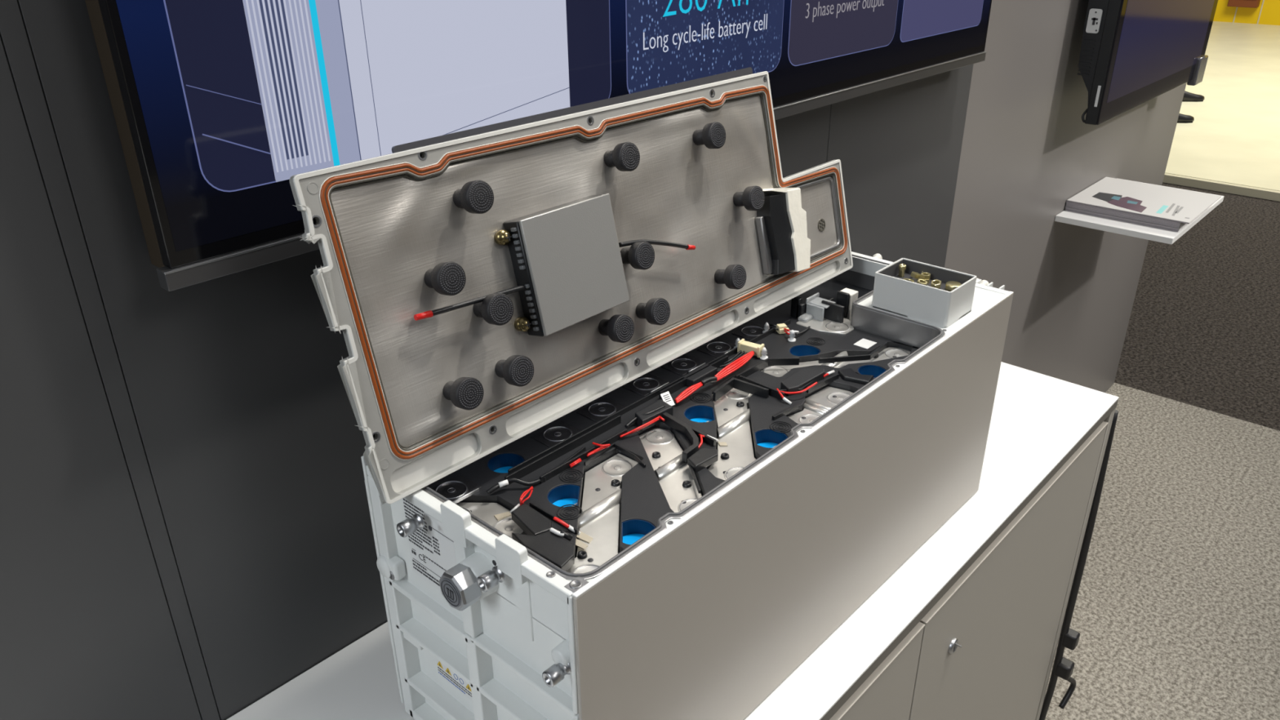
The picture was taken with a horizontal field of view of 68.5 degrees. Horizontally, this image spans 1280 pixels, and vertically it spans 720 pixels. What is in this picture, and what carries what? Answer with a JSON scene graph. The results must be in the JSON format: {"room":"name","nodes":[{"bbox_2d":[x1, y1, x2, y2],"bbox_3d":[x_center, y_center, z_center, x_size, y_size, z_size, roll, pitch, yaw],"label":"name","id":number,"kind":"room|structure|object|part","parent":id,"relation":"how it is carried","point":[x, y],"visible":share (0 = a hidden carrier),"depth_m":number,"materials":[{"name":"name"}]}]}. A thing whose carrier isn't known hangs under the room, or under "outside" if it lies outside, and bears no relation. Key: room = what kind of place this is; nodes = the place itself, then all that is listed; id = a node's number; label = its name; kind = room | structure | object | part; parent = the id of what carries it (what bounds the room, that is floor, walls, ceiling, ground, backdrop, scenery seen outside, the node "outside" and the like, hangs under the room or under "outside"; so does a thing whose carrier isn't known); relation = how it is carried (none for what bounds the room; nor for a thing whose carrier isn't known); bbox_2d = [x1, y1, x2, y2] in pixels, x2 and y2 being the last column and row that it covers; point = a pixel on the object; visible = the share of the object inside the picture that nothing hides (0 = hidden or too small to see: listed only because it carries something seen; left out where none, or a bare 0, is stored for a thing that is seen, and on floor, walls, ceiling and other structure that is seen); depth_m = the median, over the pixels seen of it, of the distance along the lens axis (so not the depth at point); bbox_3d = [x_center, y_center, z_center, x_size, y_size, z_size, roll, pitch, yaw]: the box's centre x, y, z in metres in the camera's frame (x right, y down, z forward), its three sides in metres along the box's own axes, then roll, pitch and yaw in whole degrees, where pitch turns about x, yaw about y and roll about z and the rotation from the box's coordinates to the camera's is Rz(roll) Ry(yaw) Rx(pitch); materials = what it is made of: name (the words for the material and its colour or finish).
{"room":"trade show booth","nodes":[
{"label":"trade show booth","id":0,"kind":"room"},
{"bbox_2d":[0,0,1186,719],"bbox_3d":[0.023,-0.346,1.157,0.095,2.800,4.993,21,34,37],"label":"wall","id":1,"kind":"structure","parent":0,"point":[186,531],"depth_m":0.83,"materials":[{"name":"black paint"}]},
{"bbox_2d":[84,0,991,291],"bbox_3d":[0.103,-0.583,1.021,0.050,0.656,1.396,21,34,37],"label":"wall display","id":2,"kind":"object","parent":1,"relation":"attached to","point":[216,104],"visible":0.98,"depth_m":0.77,"materials":[{"name":"screen glass"},{"name":"black plastic"},{"name":"dark metal"}]},
{"bbox_2d":[1054,177,1224,244],"bbox_3d":[1.307,-0.395,2.449,0.274,0.015,0.462,21,34,37],"label":"wall shelf","id":3,"kind":"object","parent":1,"relation":"attached to","point":[1164,236],"visible":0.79,"depth_m":2.31,"materials":[{"name":"white laminate"}]},
{"bbox_2d":[1065,209,1187,231],"bbox_3d":[1.288,-0.395,2.428,0.267,0.003,0.294,21,34,37],"label":"brochure","id":4,"kind":"object","parent":3,"relation":"on","point":[1065,210],"visible":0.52,"depth_m":2.32,"materials":[{"name":"grey paper"}]},
{"bbox_2d":[1065,208,1186,231],"bbox_3d":[1.288,-0.398,2.427,0.267,0.003,0.294,21,34,37],"label":"brochure","id":5,"kind":"object","parent":4,"relation":"on","point":[1065,208],"visible":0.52,"depth_m":2.32,"materials":[{"name":"grey paper"}]},
{"bbox_2d":[1065,207,1185,229],"bbox_3d":[1.287,-0.400,2.425,0.267,0.003,0.294,21,34,37],"label":"brochure","id":6,"kind":"object","parent":5,"relation":"on","point":[1065,207],"visible":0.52,"depth_m":2.32,"materials":[{"name":"grey paper"}]},
{"bbox_2d":[1065,205,1183,228],"bbox_3d":[1.288,-0.404,2.426,0.267,0.003,0.294,21,34,37],"label":"brochure","id":7,"kind":"object","parent":6,"relation":"on","point":[1065,206],"visible":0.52,"depth_m":2.32,"materials":[{"name":"grey paper"}]},
{"bbox_2d":[1066,204,1184,226],"bbox_3d":[1.289,-0.406,2.424,0.267,0.003,0.294,21,34,37],"label":"brochure","id":8,"kind":"object","parent":7,"relation":"on","point":[1066,205],"visible":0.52,"depth_m":2.32,"materials":[{"name":"grey paper"}]},
{"bbox_2d":[1066,204,1182,226],"bbox_3d":[1.288,-0.409,2.422,0.267,0.003,0.294,21,34,37],"label":"brochure","id":9,"kind":"object","parent":8,"relation":"on","point":[1066,204],"visible":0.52,"depth_m":2.32,"materials":[{"name":"grey paper"}]},
{"bbox_2d":[1066,202,1182,225],"bbox_3d":[1.288,-0.411,2.420,0.267,0.003,0.294,21,34,37],"label":"brochure","id":10,"kind":"object","parent":9,"relation":"on","point":[1180,224],"visible":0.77,"depth_m":2.32,"materials":[{"name":"grey paper"}]},
{"bbox_2d":[1066,201,1180,223],"bbox_3d":[1.287,-0.414,2.420,0.267,0.003,0.294,21,34,37],"label":"brochure","id":11,"kind":"object","parent":10,"relation":"on","point":[1066,202],"visible":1,"depth_m":2.32,"materials":[{"name":"grey paper"}]},
{"bbox_2d":[1066,177,1221,223],"bbox_3d":[1.295,-0.414,2.412,0.286,0.003,0.294,21,34,37],"label":"brochure","id":12,"kind":"object","parent":11,"relation":"on","point":[1177,205],"visible":1,"depth_m":2.40,"materials":[{"name":"grey paper"}]},
{"bbox_2d":[1092,191,1146,212],"bbox_3d":[1.218,-0.402,2.385,0.138,0.001,0.124,21,34,37],"label":"picture","id":13,"kind":"object","parent":12,"relation":"on","point":[1118,202],"depth_m":2.38,"materials":[{"name":"purple"}]},
{"bbox_2d":[1077,0,1217,124],"bbox_3d":[1.269,-1.014,2.242,0.108,0.782,0.826,21,34,37],"label":"wall display","id":14,"kind":"object","parent":1,"relation":"attached to","point":[1133,53],"visible":1,"depth_m":2.18,"materials":[{"name":"black plastic"}]},
{"bbox_2d":[1085,8,1102,33],"bbox_3d":[0.991,-0.740,2.050,0.027,0.050,0.003,21,34,37],"label":"power socket","id":15,"kind":"object","parent":14,"relation":"attached to","point":[1094,16],"depth_m":2.05,"materials":[{"name":"grey plastic"}]},
{"bbox_3d":[1.288,-1.012,2.223,0.026,0.768,0.823,21,34,37],"label":"frame","id":16,"kind":"part","parent":14,"relation":"part of","materials":[{"name":"black plastic"}]},
{"bbox_2d":[1044,182,1279,719],"bbox_3d":[3.873,-0.781,5.193,11.000,0.050,18.600,21,34,37],"label":"floor","id":17,"kind":"structure","parent":0,"point":[1176,613],"depth_m":2.76,"materials":[{"name":"beige carpet"}]},
{"bbox_2d":[226,361,1119,719],"bbox_3d":[-0.042,0.716,1.151,0.431,0.900,1.893,21,34,37],"label":"countertop","id":18,"kind":"structure","parent":17,"relation":"on","point":[968,627],"depth_m":1.20,"materials":[{"name":"white laminate"}]},
{"bbox_2d":[360,251,1013,719],"bbox_3d":[0.101,0.125,0.999,0.256,0.289,0.755,21,34,37],"label":"battery pack","id":19,"kind":"object","parent":18,"relation":"on","point":[676,543],"visible":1,"depth_m":0.84,"materials":[{"name":"painted metal"},{"name":"black plastic"},{"name":"aluminium"}]},
{"bbox_2d":[403,498,453,586],"bbox_3d":[-0.166,0.154,0.764,0.075,0.074,0.001,21,34,37],"label":"print","id":20,"kind":"object","parent":19,"relation":"attached to","point":[428,551],"depth_m":0.77,"materials":[{"name":"grey paper"}]},
{"bbox_2d":[437,661,471,697],"bbox_3d":[-0.159,0.286,0.829,0.066,0.017,0.001,21,34,37],"label":"print","id":21,"kind":"object","parent":19,"relation":"attached to","point":[446,676],"depth_m":0.84,"materials":[{"name":"grey paper"}]},
{"bbox_3d":[-0.158,0.110,0.792,0.033,0.003,0.040,21,34,37],"label":"terminal plate","id":22,"kind":"part","parent":19,"relation":"part of","materials":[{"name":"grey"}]},
{"bbox_3d":[-0.076,0.069,0.874,0.033,0.003,0.040,21,34,37],"label":"terminal plate","id":23,"kind":"part","parent":19,"relation":"part of","materials":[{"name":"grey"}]},
{"bbox_2d":[289,66,853,504],"bbox_3d":[0.011,-0.122,0.911,0.084,0.254,0.690,21,34,37],"label":"lid","id":24,"kind":"object","parent":19,"relation":"on","point":[485,286],"visible":1,"depth_m":0.81,"materials":[{"name":"cast metal"},{"name":"brushed metal"},{"name":"orange rubber"}]},
{"bbox_3d":[-0.013,-0.132,0.899,0.003,0.233,0.460,6,24,44],"label":"plate","id":25,"kind":"part","parent":24,"relation":"part of","materials":[{"name":"grey metal"}]},
{"bbox_3d":[-0.055,-0.085,0.822,0.004,0.100,0.105,6,24,44],"label":"plate","id":26,"kind":"part","parent":24,"relation":"part of","materials":[{"name":"grey metal"}]},
{"bbox_3d":[-0.036,0.048,0.915,0.033,0.003,0.040,21,34,37],"label":"terminal plate","id":27,"kind":"part","parent":19,"relation":"part of","materials":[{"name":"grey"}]},
{"bbox_3d":[0.007,0.025,0.962,0.033,0.003,0.040,21,34,37],"label":"terminal plate","id":28,"kind":"part","parent":19,"relation":"part of","materials":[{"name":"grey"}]},
{"bbox_3d":[0.012,0.053,0.897,0.019,0.011,0.044,21,34,37],"label":"duct lid","id":29,"kind":"part","parent":19,"relation":"part of","materials":[{"name":"black plastic"}]},
{"bbox_2d":[618,434,717,552],"bbox_3d":[0.107,0.048,0.964,0.227,0.005,0.693,21,34,37],"label":"metal plate","id":30,"kind":"object","parent":19,"relation":"on","point":[672,486],"depth_m":0.82,"materials":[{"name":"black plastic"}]},
{"bbox_3d":[0.047,0.005,1.002,0.033,0.003,0.040,21,34,37],"label":"terminal plate","id":31,"kind":"part","parent":19,"relation":"part of","materials":[{"name":"grey plastic"}]},
{"bbox_3d":[0.062,0.017,0.972,0.014,0.009,0.040,21,34,37],"label":"duct lid","id":32,"kind":"part","parent":19,"relation":"part of","materials":[{"name":"black plastic"}]},
{"bbox_3d":[0.088,-0.014,1.039,0.033,0.003,0.040,21,34,37],"label":"terminal plate","id":33,"kind":"part","parent":19,"relation":"part of","materials":[{"name":"grey plastic"}]},
{"bbox_3d":[0.130,-0.033,1.077,0.033,0.003,0.040,21,34,37],"label":"terminal plate","id":34,"kind":"part","parent":19,"relation":"part of","materials":[{"name":"grey plastic"}]},
{"bbox_3d":[0.198,0.165,0.929,0.004,0.278,0.719,21,34,37],"label":"panel","id":35,"kind":"part","parent":19,"relation":"part of","materials":[{"name":"grey"}]},
{"bbox_3d":[0.165,0.021,0.961,0.022,0.009,0.062,21,34,37],"label":"duct lid","id":36,"kind":"part","parent":19,"relation":"part of","materials":[{"name":"black plastic"}]},
{"bbox_3d":[0.220,-0.042,1.095,0.060,0.002,0.050,21,34,37],"label":"junction plate","id":37,"kind":"part","parent":19,"relation":"part of","materials":[{"name":"metal"}]},
{"bbox_2d":[871,257,976,328],"bbox_3d":[0.319,-0.077,1.057,0.092,0.042,0.065,21,34,37],"label":"open box","id":38,"kind":"object","parent":19,"relation":"on","point":[939,307],"depth_m":1.04,"materials":[{"name":"grey plastic"}]},
{"bbox_2d":[897,263,906,277],"bbox_3d":[0.302,-0.103,1.085,0.008,0.014,0.008,21,34,37],"label":"bolt","id":39,"kind":"object","parent":38,"relation":"in","point":[902,267],"visible":1,"depth_m":1.08,"materials":[{"name":"yellow metal"}]},
{"bbox_2d":[910,271,920,279],"bbox_3d":[0.317,-0.097,1.079,0.013,0.008,0.011,-2,26,-3],"label":"nut","id":40,"kind":"object","parent":38,"relation":"in","point":[916,275],"visible":1,"depth_m":1.07,"materials":[{"name":"yellow metal"}]},
{"bbox_2d":[916,279,927,285],"bbox_3d":[0.318,-0.086,1.058,0.012,0.007,0.012,21,34,37],"label":"nut","id":41,"kind":"object","parent":38,"relation":"in","point":[922,282],"visible":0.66,"depth_m":1.06,"materials":[{"name":"yellow metal"}]},
{"bbox_2d":[930,279,941,288],"bbox_3d":[0.332,-0.085,1.054,0.012,0.008,0.012,21,34,37],"label":"nut","id":42,"kind":"object","parent":38,"relation":"in","point":[935,283],"visible":0.94,"depth_m":1.05,"materials":[{"name":"yellow metal"}]},
{"bbox_3d":[0.349,-0.082,1.048,0.017,0.007,0.017,21,34,37],"label":"round cap","id":43,"kind":"part","parent":38,"relation":"part of","materials":[{"name":"gold metal"}]},
{"bbox_3d":[0.116,0.749,1.038,0.018,0.788,0.600,21,34,37],"label":"door","id":44,"kind":"part","parent":18,"relation":"part of","materials":[{"name":"grey laminate"}]},
{"bbox_3d":[0.520,0.548,1.438,0.018,0.788,0.600,21,34,37],"label":"door","id":45,"kind":"part","parent":18,"relation":"part of","materials":[{"name":"grey laminate"}]},
{"bbox_3d":[0.728,0.442,1.646,0.027,0.822,0.021,21,34,37],"label":"panel","id":46,"kind":"part","parent":18,"relation":"part of","materials":[{"name":"grey laminate"}]},
{"bbox_2d":[1039,409,1118,719],"bbox_3d":[0.890,0.473,1.660,0.296,0.871,0.043,1,26,3],"label":"power cable","id":47,"kind":"object","parent":18,"relation":"hanging from","point":[1063,668],"visible":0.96,"depth_m":1.65,"materials":[{"name":"black rubber"}]},
{"bbox_2d":[1162,21,1279,201],"bbox_3d":[4.366,-3.398,10.446,9.850,0.100,9.240,21,34,37],"label":"platform","id":48,"kind":"object","parent":17,"relation":"on","point":[1231,144],"depth_m":7.06,"materials":[{"name":"beige"}]},
{"bbox_2d":[1177,113,1194,123],"bbox_3d":[4.032,-1.830,7.056,0.253,0.085,0.087,1,26,3],"label":"shoe","id":49,"kind":"object","parent":48,"relation":"on","point":[1183,118],"visible":0.48,"depth_m":7.03,"materials":[{"name":"black leather"}]},
{"bbox_2d":[1182,90,1204,102],"bbox_3d":[4.538,-2.186,7.769,0.253,0.085,0.087,1,26,3],"label":"shoe","id":50,"kind":"object","parent":48,"relation":"on","point":[1188,96],"visible":0.73,"depth_m":7.74,"materials":[{"name":"black leather"}]},
{"bbox_2d":[1213,0,1279,25],"bbox_3d":[8.283,-5.721,11.523,13.000,3.050,0.210,21,34,37],"label":"wall","id":51,"kind":"structure","parent":0,"point":[1268,12],"depth_m":12.28,"materials":[{"name":"yellow paint"}]},
{"bbox_2d":[1226,0,1260,8],"bbox_3d":[7.851,-4.823,12.136,0.340,0.495,0.145,21,34,37],"label":"wooden board","id":52,"kind":"object","parent":51,"relation":"attached to","point":[1238,3],"visible":1,"depth_m":12.17,"materials":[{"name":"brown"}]},
{"bbox_3d":[0.324,-0.091,1.069,0.012,0.005,0.011,21,34,37],"label":"nut","id":53,"kind":"object","parent":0,"visible":0},
{"bbox_2d":[920,271,930,279],"bbox_3d":[0.325,-0.096,1.068,0.012,0.004,0.012,21,34,37],"label":"nut","id":54,"kind":"object","parent":53,"relation":"on","point":[925,275],"visible":1,"depth_m":1.06,"materials":[{"name":"yellow metal"}]}
]}

